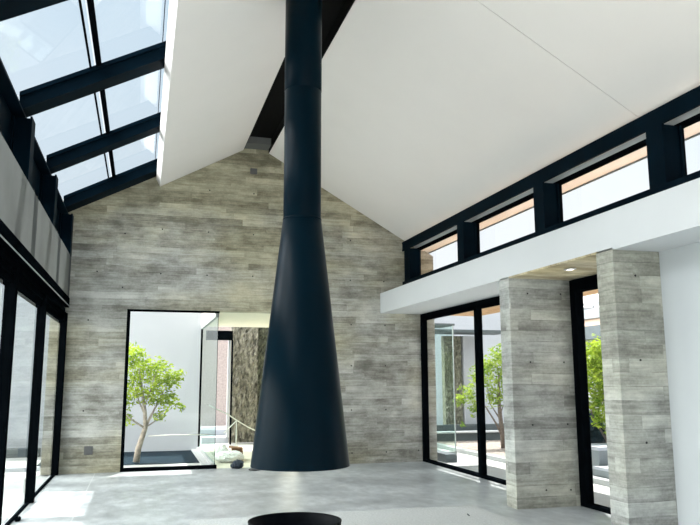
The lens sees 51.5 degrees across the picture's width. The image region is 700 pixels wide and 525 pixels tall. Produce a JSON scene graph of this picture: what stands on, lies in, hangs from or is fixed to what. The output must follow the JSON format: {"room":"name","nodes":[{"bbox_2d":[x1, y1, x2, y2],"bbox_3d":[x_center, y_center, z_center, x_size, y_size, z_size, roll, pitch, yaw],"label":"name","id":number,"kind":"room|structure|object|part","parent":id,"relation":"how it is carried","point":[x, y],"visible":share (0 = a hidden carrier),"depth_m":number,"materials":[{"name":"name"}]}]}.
{"room":"living room","nodes":[
{"label":"living room","id":0,"kind":"room"},
{"bbox_2d":[0,133,70,296],"bbox_3d":[-2.808,-0.854,5.349,0.140,0.705,14.430,2,-10,-16],"label":"wall","id":1,"kind":"structure","parent":0,"point":[22,212],"depth_m":7.73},
{"bbox_3d":[-3.212,-0.593,6.960,0.026,0.705,2.150,2,-10,-16],"label":"wall panel","id":2,"kind":"part","parent":1,"relation":"part of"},
{"bbox_2d":[9,115,35,184],"bbox_3d":[-3.484,-1.185,7.696,0.200,0.700,0.240,2,-10,-16],"label":"steel post","id":3,"kind":"object","parent":1,"relation":"on","point":[22,135],"visible":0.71,"depth_m":7.66,"materials":[{"name":"black metal"}]},
{"bbox_2d":[0,219,69,524],"bbox_3d":[-2.795,0.897,5.069,0.155,2.860,14.430,2,-10,-16],"label":"door","id":4,"kind":"structure","parent":1,"relation":"in","point":[21,274],"depth_m":8.74,"materials":[{"name":"black metal"}]},
{"bbox_3d":[-3.882,-0.216,9.286,0.026,0.705,2.150,2,-10,-16],"label":"wall panel","id":5,"kind":"part","parent":1,"relation":"part of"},
{"bbox_2d":[39,173,57,226],"bbox_3d":[-4.108,-0.833,9.863,0.200,0.700,0.240,2,-10,-16],"label":"steel post","id":6,"kind":"object","parent":1,"relation":"on","point":[48,191],"visible":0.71,"depth_m":9.82,"materials":[{"name":"black metal"}]},
{"bbox_3d":[-4.449,0.104,11.256,0.026,0.705,1.400,2,-10,-16],"label":"wall panel","id":7,"kind":"part","parent":1,"relation":"part of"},
{"bbox_2d":[59,213,73,255],"bbox_3d":[-4.771,-0.460,12.166,0.200,0.700,0.240,2,-10,-16],"label":"steel post","id":8,"kind":"object","parent":1,"relation":"on","point":[66,221],"visible":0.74,"depth_m":12.13,"materials":[{"name":"black metal"}]},
{"bbox_2d":[0,57,68,233],"bbox_3d":[-2.916,-1.764,5.465,0.200,0.760,14.430,2,-10,-16],"label":"beam","id":9,"kind":"structure","parent":8,"relation":"on","point":[10,105],"depth_m":7.52,"materials":[{"name":"black metal"}]},
{"bbox_2d":[0,0,67,21],"bbox_3d":[-2.225,-2.364,5.983,1.480,0.980,0.280,2,-10,-16],"label":"rafter","id":10,"kind":"object","parent":9,"relation":"on","point":[9,9],"visible":1,"depth_m":5.85,"materials":[{"name":"black metal"}]},
{"bbox_2d":[19,41,165,116],"bbox_3d":[-2.813,-2.033,8.026,1.480,0.980,0.280,2,-10,-16],"label":"rafter","id":11,"kind":"object","parent":9,"relation":"on","point":[54,93],"visible":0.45,"depth_m":7.94,"materials":[{"name":"black metal"}]},
{"bbox_2d":[46,112,160,173],"bbox_3d":[-3.437,-1.681,10.194,1.480,0.980,0.280,2,-10,-16],"label":"rafter","id":12,"kind":"object","parent":9,"relation":"on","point":[93,147],"visible":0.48,"depth_m":10.10,"materials":[{"name":"black metal"}]},
{"bbox_2d":[63,158,157,211],"bbox_3d":[-4.081,-1.319,12.430,1.480,0.980,0.420,2,-10,-16],"label":"rafter","id":13,"kind":"object","parent":9,"relation":"on","point":[104,188],"visible":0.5,"depth_m":12.30,"materials":[{"name":"black metal"}]},
{"bbox_2d":[200,326,230,425],"bbox_3d":[-3.537,2.553,19.789,1.300,3.720,0.300,2,-10,-16],"label":"brick wall","id":14,"kind":"structure","parent":0,"point":[213,369],"depth_m":19.50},
{"bbox_2d":[156,0,285,185],"bbox_3d":[-0.733,-3.011,6.296,1.532,1.179,14.430,2,-10,-16],"label":"ceiling","id":15,"kind":"structure","parent":0,"point":[224,58],"depth_m":9.03,"materials":[{"name":"white paint"}]},
{"bbox_2d":[78,0,165,178],"bbox_3d":[-2.574,-2.297,7.167,1.535,0.818,11.550,2,-10,-16],"label":"window","id":16,"kind":"structure","parent":15,"relation":"attached to","point":[90,3],"depth_m":7.75,"materials":[{"name":"black metal"}]},
{"bbox_2d":[201,312,270,327],"bbox_3d":[-1.822,1.097,15.090,2.260,0.250,3.610,2,-10,-16],"label":"ceiling","id":17,"kind":"structure","parent":0,"point":[225,319],"depth_m":14.89,"materials":[{"name":"white paint"}]},
{"bbox_2d":[40,148,436,474],"bbox_3d":[-1.717,0.633,13.157,6.860,5.950,0.262,2,-10,-16],"label":"wall","id":18,"kind":"structure","parent":0,"point":[207,238],"depth_m":13.01,"materials":[{"name":"concrete"}]},
{"bbox_2d":[84,446,92,454],"bbox_3d":[-4.286,3.080,11.876,0.135,0.135,0.016,2,-10,-16],"label":"wall plate","id":19,"kind":"object","parent":18,"relation":"attached to","point":[88,450],"visible":1,"depth_m":11.87,"materials":[{"name":"grey metal"}]},
{"bbox_2d":[120,309,219,471],"bbox_3d":[-3.054,2.165,12.429,1.580,2.700,0.070,2,-10,-16],"label":"window","id":20,"kind":"structure","parent":18,"relation":"in","point":[191,467],"depth_m":12.25,"materials":[{"name":"black metal"}]},
{"bbox_2d":[196,313,217,464],"bbox_3d":[-2.848,2.483,14.406,0.090,2.700,3.720,2,-10,-16],"label":"window","id":21,"kind":"structure","parent":18,"relation":"in","point":[214,316],"depth_m":15.88,"materials":[{"name":"clear glass"}]},
{"bbox_3d":[-3.312,2.760,16.053,0.040,2.560,0.025,2,-10,-16],"label":"edge post","id":22,"kind":"part","parent":21,"relation":"part of","materials":[{"name":"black metal"}]},
{"bbox_2d":[250,168,256,173],"bbox_3d":[-1.776,-1.682,13.373,0.125,0.110,0.012,2,-10,-16],"label":"plate","id":23,"kind":"object","parent":18,"relation":"attached to","point":[252,170],"visible":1,"depth_m":13.37,"materials":[{"name":"grey metal"}]},
{"bbox_2d":[245,0,354,151],"bbox_3d":[0.234,-3.456,6.645,0.478,0.596,14.428,2,-10,-16],"label":"ridge beam","id":24,"kind":"structure","parent":18,"relation":"attached to","point":[269,124],"depth_m":11.30,"materials":[{"name":"black metal"}]},
{"bbox_2d":[250,0,349,471],"bbox_3d":[-0.479,-0.644,7.286,0.938,5.205,0.938,2,-10,-16],"label":"fireplace","id":25,"kind":"object","parent":24,"relation":"hanging from","point":[300,427],"visible":1,"depth_m":6.87,"materials":[{"name":"black metal"}]},
{"bbox_2d":[250,216,349,471],"bbox_3d":[-0.475,0.751,7.061,0.938,2.377,0.938,2,-10,-16],"label":"hood","id":26,"kind":"object","parent":25,"relation":"attached to","point":[300,427],"depth_m":6.73,"materials":[{"name":"black metal"}]},
{"bbox_2d":[414,107,699,247],"bbox_3d":[3.252,-1.400,7.182,0.095,0.088,14.430,2,-10,-16],"label":"trim","id":27,"kind":"structure","parent":18,"relation":"attached to","point":[696,111],"depth_m":8.72,"materials":[{"name":"white paint"}]},
{"bbox_2d":[421,121,699,252],"bbox_3d":[3.393,-1.325,7.347,0.270,0.025,14.690,2,-10,-16],"label":"trim","id":28,"kind":"structure","parent":18,"relation":"attached to","point":[691,130],"depth_m":9.05,"materials":[{"name":"white paint"}]},
{"bbox_2d":[429,133,699,253],"bbox_3d":[3.528,-1.363,7.392,0.012,0.155,14.690,2,-10,-16],"label":"trim","id":29,"kind":"structure","parent":18,"relation":"attached to","point":[697,134],"depth_m":9.25,"materials":[{"name":"beige wood"}]},
{"bbox_2d":[1,445,611,524],"bbox_3d":[-0.217,2.830,7.746,6.720,0.120,18.700,2,-10,-16],"label":"floor","id":30,"kind":"structure","parent":0,"point":[393,493],"depth_m":9.27,"materials":[{"name":"concrete"}]},
{"bbox_2d":[15,516,20,521],"bbox_3d":[-3.593,2.773,7.847,0.045,0.045,0.120,2,-10,-16],"label":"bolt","id":31,"kind":"object","parent":30,"relation":"on","point":[18,518],"visible":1,"depth_m":7.82,"materials":[{"name":"black metal"}]},
{"bbox_2d":[215,444,243,462],"bbox_3d":[-2.288,3.534,13.411,0.646,0.339,0.470,-5,-10,26],"label":"sheet","id":32,"kind":"object","parent":30,"relation":"on","point":[223,454],"visible":0.93,"depth_m":13.27,"materials":[{"name":"white fabric"}]},
{"bbox_2d":[209,405,254,445],"bbox_3d":[-2.265,3.318,14.347,1.334,1.030,0.138,8,-12,-42],"label":"barrier","id":33,"kind":"object","parent":30,"relation":"on","point":[236,421],"visible":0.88,"depth_m":14.30,"materials":[{"name":"white metal"}]},
{"bbox_3d":[-2.251,3.113,14.365,0.059,0.619,1.338,-8,-12,42],"label":"cord","id":34,"kind":"part","parent":33,"relation":"part of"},
{"bbox_2d":[228,446,242,453],"bbox_3d":[-2.170,3.601,13.694,0.280,0.262,0.300,2,-10,-16],"label":"scrap","id":35,"kind":"object","parent":30,"relation":"on","point":[237,448],"visible":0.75,"depth_m":13.67,"materials":[{"name":"brown wood"}]},
{"bbox_2d":[230,459,243,468],"bbox_3d":[-1.929,3.450,12.404,0.233,0.164,0.185,2,-10,-16],"label":"cloth bag","id":36,"kind":"object","parent":30,"relation":"on","point":[237,464],"visible":1,"depth_m":12.36,"materials":[{"name":"black fabric"}]},
{"bbox_2d":[248,512,341,524],"bbox_3d":[-0.511,2.497,6.715,0.870,0.210,0.870,2,-10,-16],"label":"bowl","id":37,"kind":"object","parent":30,"relation":"on","point":[283,518],"visible":1,"depth_m":7.08,"materials":[{"name":"metal"}]},
{"bbox_2d":[269,0,699,242],"bbox_3d":[1.976,-2.381,7.110,3.210,1.966,14.690,2,-10,-16],"label":"ceiling","id":38,"kind":"structure","parent":0,"point":[431,109],"depth_m":8.32,"materials":[{"name":"white paint"}]},
{"bbox_2d":[499,278,580,508],"bbox_3d":[2.405,1.572,8.909,1.030,2.718,0.252,2,-10,-16],"label":"concrete pillar","id":39,"kind":"structure","parent":0,"point":[540,428],"depth_m":8.76,"materials":[{"name":"grey concrete"}]},
{"bbox_2d":[420,296,505,484],"bbox_3d":[2.047,1.970,11.380,0.110,2.722,4.760,2,-10,-16],"label":"door","id":40,"kind":"structure","parent":39,"relation":"attached to","point":[477,306],"depth_m":11.51,"materials":[{"name":"black metal"}]},
{"bbox_2d":[381,223,699,313],"bbox_3d":[2.990,-0.159,6.905,0.928,0.065,14.430,2,-10,-16],"label":"ceiling","id":41,"kind":"structure","parent":0,"point":[687,235],"depth_m":8.40,"materials":[{"name":"white paint"}]},
{"bbox_2d":[596,249,677,524],"bbox_3d":[2.893,1.253,6.941,0.880,2.718,0.264,2,-10,-16],"label":"concrete pillar","id":42,"kind":"structure","parent":0,"point":[642,487],"depth_m":6.79,"materials":[{"name":"grey concrete"}]},
{"bbox_2d":[569,274,610,513],"bbox_3d":[3.084,1.409,7.921,0.110,2.722,2.050,2,-10,-16],"label":"door","id":43,"kind":"structure","parent":42,"relation":"attached to","point":[578,286],"depth_m":8.77,"materials":[{"name":"black metal"}]},
{"bbox_2d":[659,242,699,524],"bbox_3d":[4.286,0.675,3.420,0.570,2.730,7.360,2,-10,-16],"label":"wall","id":44,"kind":"structure","parent":0,"point":[679,266],"depth_m":6.64,"materials":[{"name":"paint"}]},
{"bbox_2d":[450,289,597,315],"bbox_3d":[3.123,0.349,10.373,1.083,0.145,8.100,2,-10,-16],"label":"canopy","id":45,"kind":"object","parent":44,"relation":"attached to","point":[495,309],"visible":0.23,"depth_m":13.14,"materials":[{"name":"brown wood"}]},
{"bbox_2d":[380,178,699,312],"bbox_3d":[2.979,-0.397,6.940,0.910,0.505,14.430,2,-10,-16],"label":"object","id":46,"kind":"structure","parent":44,"relation":"attached to","point":[677,207],"depth_m":7.60,"materials":[{"name":"white paint"}]},
{"bbox_2d":[402,170,699,284],"bbox_3d":[3.108,-0.687,7.025,0.280,0.095,14.430,2,-10,-16],"label":"beam","id":47,"kind":"structure","parent":46,"relation":"on","point":[695,175],"depth_m":8.29,"materials":[{"name":"black metal"}]},
{"bbox_2d":[404,248,420,280],"bbox_3d":[1.181,0.044,13.676,0.227,0.590,0.280,2,-10,-16],"label":"steel column","id":48,"kind":"structure","parent":47,"relation":"on","point":[412,256],"depth_m":13.58,"materials":[{"name":"black metal"}]},
{"bbox_2d":[418,221,473,249],"bbox_3d":[1.646,-0.145,12.656,0.065,0.637,2.570,2,-10,-16],"label":"trim","id":49,"kind":"structure","parent":47,"relation":"on","point":[454,232],"depth_m":12.85,"materials":[{"name":"black metal"}]},
{"bbox_2d":[457,221,476,260],"bbox_3d":[1.839,-0.327,11.388,0.227,0.590,0.240,2,-10,-16],"label":"steel column","id":50,"kind":"structure","parent":47,"relation":"on","point":[466,231],"depth_m":11.30,"materials":[{"name":"black metal"}]},
{"bbox_2d":[474,182,554,253],"bbox_3d":[2.319,-0.525,10.315,0.065,0.637,2.360,2,-10,-16],"label":"window","id":51,"kind":"structure","parent":47,"relation":"on","point":[530,196],"depth_m":10.75,"materials":[{"name":"black metal"}]},
{"bbox_2d":[533,182,560,231],"bbox_3d":[2.484,-0.690,9.147,0.227,0.590,0.240,2,-10,-16],"label":"steel column","id":52,"kind":"structure","parent":47,"relation":"on","point":[546,196],"depth_m":9.07,"materials":[{"name":"black metal"}]},
{"bbox_2d":[555,139,645,221],"bbox_3d":[2.940,-0.874,8.160,0.065,0.637,2.180,2,-10,-16],"label":"window","id":53,"kind":"structure","parent":47,"relation":"on","point":[641,144],"depth_m":8.39,"materials":[{"name":"black metal"}]},
{"bbox_2d":[645,123,685,188],"bbox_3d":[3.080,-1.026,7.077,0.227,0.590,0.240,2,-10,-16],"label":"steel column","id":54,"kind":"structure","parent":47,"relation":"on","point":[664,143],"depth_m":7.00,"materials":[{"name":"black metal"}]},
{"bbox_2d":[402,85,699,251],"bbox_3d":[2.983,-1.408,7.106,0.025,0.175,14.430,2,-10,-16],"label":"beam","id":55,"kind":"structure","parent":54,"relation":"on","point":[688,101],"depth_m":8.35,"materials":[{"name":"black metal"}]},
{"bbox_2d":[674,113,699,174],"bbox_3d":[3.552,-1.219,6.033,0.065,0.637,2.300,2,-10,-16],"label":"window","id":56,"kind":"structure","parent":47,"relation":"on","point":[694,119],"depth_m":7.04,"materials":[{"name":"black metal"}]},
{"label":"outside","id":57,"kind":"structure","parent":0,"visible":0},
{"bbox_2d":[191,449,208,464],"bbox_3d":[-2.948,3.856,14.187,0.110,0.120,3.360,2,-10,-16],"label":"kerb","id":58,"kind":"object","parent":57,"point":[196,453],"visible":0.43,"depth_m":14.00,"materials":[{"name":"white concrete"}]},
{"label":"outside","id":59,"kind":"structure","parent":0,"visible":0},
{"bbox_2d":[36,463,200,474],"bbox_3d":[-4.030,3.621,12.597,2.850,0.085,0.860,2,-10,-16],"label":"paving","id":60,"kind":"object","parent":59,"point":[182,464],"visible":0.14,"depth_m":13.01,"materials":[{"name":"white concrete"}]},
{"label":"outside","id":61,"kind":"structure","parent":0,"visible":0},
{"bbox_2d":[200,426,252,446],"bbox_3d":[-5.068,5.611,24.592,6.720,0.180,16.800,2,-10,-16],"label":"ground","id":62,"kind":"structure","parent":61,"point":[249,443],"depth_m":17.26,"materials":[{"name":"white concrete"}]},
{"bbox_2d":[200,427,227,443],"bbox_3d":[-3.316,4.383,18.450,1.050,0.280,1.800,2,-10,-16],"label":"steps","id":63,"kind":"structure","parent":62,"relation":"on","point":[220,437],"depth_m":18.14,"materials":[{"name":"white concrete"}]},
{"bbox_2d":[206,330,232,444],"bbox_3d":[-3.127,2.959,17.224,0.635,2.660,0.230,2,-10,-16],"label":"door frame","id":64,"kind":"structure","parent":62,"relation":"on","point":[210,335],"depth_m":17.30,"materials":[{"name":"black metal"}]},
{"bbox_2d":[228,327,257,442],"bbox_3d":[-2.614,2.928,17.798,0.650,2.900,0.270,2,-10,-16],"label":"stone wall","id":65,"kind":"structure","parent":62,"relation":"on","point":[245,339],"depth_m":17.71,"materials":[{"name":"stone"}]},
{"bbox_2d":[257,327,268,411],"bbox_3d":[-2.015,2.979,18.120,0.640,2.900,0.270,2,-10,-16],"label":"stone wall","id":66,"kind":"structure","parent":62,"relation":"on","point":[262,331],"depth_m":18.07,"materials":[{"name":"grey stone"}]},
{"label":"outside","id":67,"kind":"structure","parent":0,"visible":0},
{"bbox_2d":[1,455,48,523],"bbox_3d":[-17.645,2.001,1.969,30.000,0.180,54.000,2,-10,-16],"label":"ground","id":68,"kind":"structure","parent":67,"point":[14,482],"depth_m":10.62,"materials":[{"name":"white concrete"}]},
{"bbox_2d":[5,466,39,472],"bbox_3d":[-6.426,3.457,11.992,2.400,0.070,0.150,2,-10,-16],"label":"kerb","id":69,"kind":"object","parent":68,"relation":"on","point":[7,469],"visible":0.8,"depth_m":12.16,"materials":[{"name":"white concrete"}]},
{"bbox_2d":[6,448,40,457],"bbox_3d":[-7.284,3.803,14.401,2.080,0.160,0.300,2,-10,-16],"label":"planter","id":70,"kind":"object","parent":68,"relation":"on","point":[11,452],"visible":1,"depth_m":14.45,"materials":[{"name":"grey concrete"}]},
{"bbox_2d":[0,284,201,454],"bbox_3d":[-7.809,2.207,14.956,9.240,3.550,0.250,2,-10,-16],"label":"wall","id":71,"kind":"structure","parent":68,"relation":"on","point":[175,337],"depth_m":15.73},
{"bbox_2d":[37,450,199,467],"bbox_3d":[-4.489,3.857,14.196,2.850,0.050,2.500,2,-10,-16],"label":"bed","id":72,"kind":"object","parent":68,"relation":"on","point":[182,456],"visible":0.29,"depth_m":14.29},
{"bbox_2d":[125,342,186,462],"bbox_3d":[-3.922,2.576,13.530,1.703,2.239,0.718,2,-10,-16],"label":"tree","id":73,"kind":"object","parent":72,"relation":"on","point":[167,377],"visible":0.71,"depth_m":13.56,"materials":[{"name":"green plant"}]},
{"bbox_2d":[148,434,207,436],"bbox_3d":[-3.219,3.238,13.609,1.097,0.031,0.022,2,-10,-16],"label":"cord","id":74,"kind":"object","parent":73,"relation":"attached to","point":[168,434],"visible":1,"depth_m":13.59,"materials":[{"name":"white"}]},
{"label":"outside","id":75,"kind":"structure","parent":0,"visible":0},
{"bbox_2d":[437,448,610,507],"bbox_3d":[17.984,3.509,11.979,30.640,0.180,54.000,2,-10,-16],"label":"ground","id":76,"kind":"structure","parent":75,"point":[494,468],"depth_m":12.34,"materials":[{"name":"white concrete"}]},
{"bbox_2d":[437,450,456,462],"bbox_3d":[1.716,3.704,13.927,0.230,0.150,1.150,2,-10,-16],"label":"plinth","id":77,"kind":"object","parent":76,"relation":"on","point":[443,456],"visible":0.51,"depth_m":13.41,"materials":[{"name":"grey concrete"}]},
{"bbox_2d":[446,326,456,453],"bbox_3d":[1.851,2.627,15.067,0.720,2.640,0.050,2,-10,-16],"label":"glass screen","id":78,"kind":"object","parent":76,"relation":"on","point":[455,451],"visible":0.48,"depth_m":15.14,"materials":[{"name":"clear glass"}]},
{"bbox_2d":[441,336,462,424],"bbox_3d":[2.677,3.241,18.954,0.460,2.620,0.270,2,-10,-16],"label":"stone panel","id":79,"kind":"object","parent":76,"relation":"on","point":[446,341],"visible":0.73,"depth_m":18.91,"materials":[{"name":"grey stone"}]},
{"bbox_2d":[435,329,500,334],"bbox_3d":[2.820,1.817,18.921,2.600,0.060,1.050,2,-10,-16],"label":"canopy","id":80,"kind":"object","parent":79,"relation":"on","point":[437,331],"visible":0.43,"depth_m":18.61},
{"bbox_2d":[434,323,454,327],"bbox_3d":[1.777,1.529,17.588,1.250,0.050,0.900,2,-10,-16],"label":"canopy","id":81,"kind":"object","parent":80,"relation":"attached to","point":[437,325],"visible":0.36,"depth_m":17.29,"materials":[{"name":"grey metal"}]},
{"bbox_2d":[437,430,499,441],"bbox_3d":[3.916,4.321,18.120,4.320,0.255,0.280,2,-10,-16],"label":"wall","id":82,"kind":"structure","parent":76,"relation":"on","point":[442,436],"depth_m":17.72,"materials":[{"name":"white paint"}]},
{"bbox_2d":[461,336,476,423],"bbox_3d":[3.158,3.269,19.072,0.450,2.640,0.300,2,-10,-16],"label":"wall","id":83,"kind":"structure","parent":76,"relation":"on","point":[467,342],"depth_m":18.99,"materials":[{"name":"white paint"}]},
{"bbox_2d":[437,423,503,430],"bbox_3d":[3.954,4.360,18.756,4.300,0.380,0.200,2,-10,-16],"label":"ledge","id":84,"kind":"object","parent":76,"relation":"on","point":[447,427],"visible":0.02,"depth_m":18.39,"materials":[{"name":"grey concrete"}]},
{"bbox_2d":[437,440,504,456],"bbox_3d":[4.799,3.766,13.988,3.900,0.050,8.100,2,-10,-16],"label":"soil bed","id":85,"kind":"object","parent":76,"relation":"on","point":[493,447],"visible":0.02,"depth_m":16.34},
{"bbox_2d":[453,343,504,447],"bbox_3d":[3.154,2.896,15.839,1.976,2.253,0.721,2,-10,-16],"label":"tree","id":86,"kind":"object","parent":85,"relation":"on","point":[490,365],"visible":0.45,"depth_m":15.74,"materials":[{"name":"green plant"}]},
{"bbox_2d":[586,335,606,442],"bbox_3d":[4.563,2.388,12.743,1.550,2.250,1.103,2,-10,-16],"label":"tree","id":87,"kind":"object","parent":85,"relation":"on","point":[595,361],"visible":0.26,"depth_m":12.46,"materials":[{"name":"green plant"}]},
{"bbox_2d":[590,413,605,442],"bbox_3d":[4.371,3.191,13.375,0.881,0.876,0.657,2,-10,-16],"label":"boulder","id":88,"kind":"object","parent":85,"relation":"on","point":[596,436],"visible":0.12,"depth_m":13.10,"materials":[{"name":"stone"}]},
{"bbox_2d":[591,443,608,478],"bbox_3d":[5.021,3.102,11.447,2.900,0.450,2.050,2,-10,-16],"label":"steps","id":89,"kind":"structure","parent":85,"relation":"on","point":[599,450],"depth_m":11.05,"materials":[{"name":"white concrete"}]},
{"bbox_2d":[434,309,585,424],"bbox_3d":[10.516,3.517,24.204,26.400,3.800,0.300,2,-10,-16],"label":"wall","id":90,"kind":"structure","parent":76,"relation":"on","point":[490,321],"depth_m":22.20,"materials":[{"name":"white paint"}]},
{"bbox_2d":[437,443,608,486],"bbox_3d":[2.796,3.689,13.634,0.150,0.080,8.500,2,-10,-16],"label":"kerb","id":91,"kind":"object","parent":76,"relation":"on","point":[596,480],"visible":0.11,"depth_m":13.91,"materials":[{"name":"white concrete"}]},
{"bbox_2d":[583,294,604,424],"bbox_3d":[8.516,2.175,20.055,5.000,5.080,6.300,2,-10,-16],"label":"house","id":92,"kind":"structure","parent":76,"relation":"on","point":[591,316],"depth_m":18.91,"materials":[{"name":"paint"}]},
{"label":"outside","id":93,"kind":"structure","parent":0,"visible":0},
{"bbox_2d":[584,302,598,308],"bbox_3d":[4.768,1.328,25.380,9.000,0.930,4.000,2,-10,-16],"label":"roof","id":94,"kind":"structure","parent":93,"point":[591,305],"depth_m":24.51,"materials":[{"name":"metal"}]}
]}

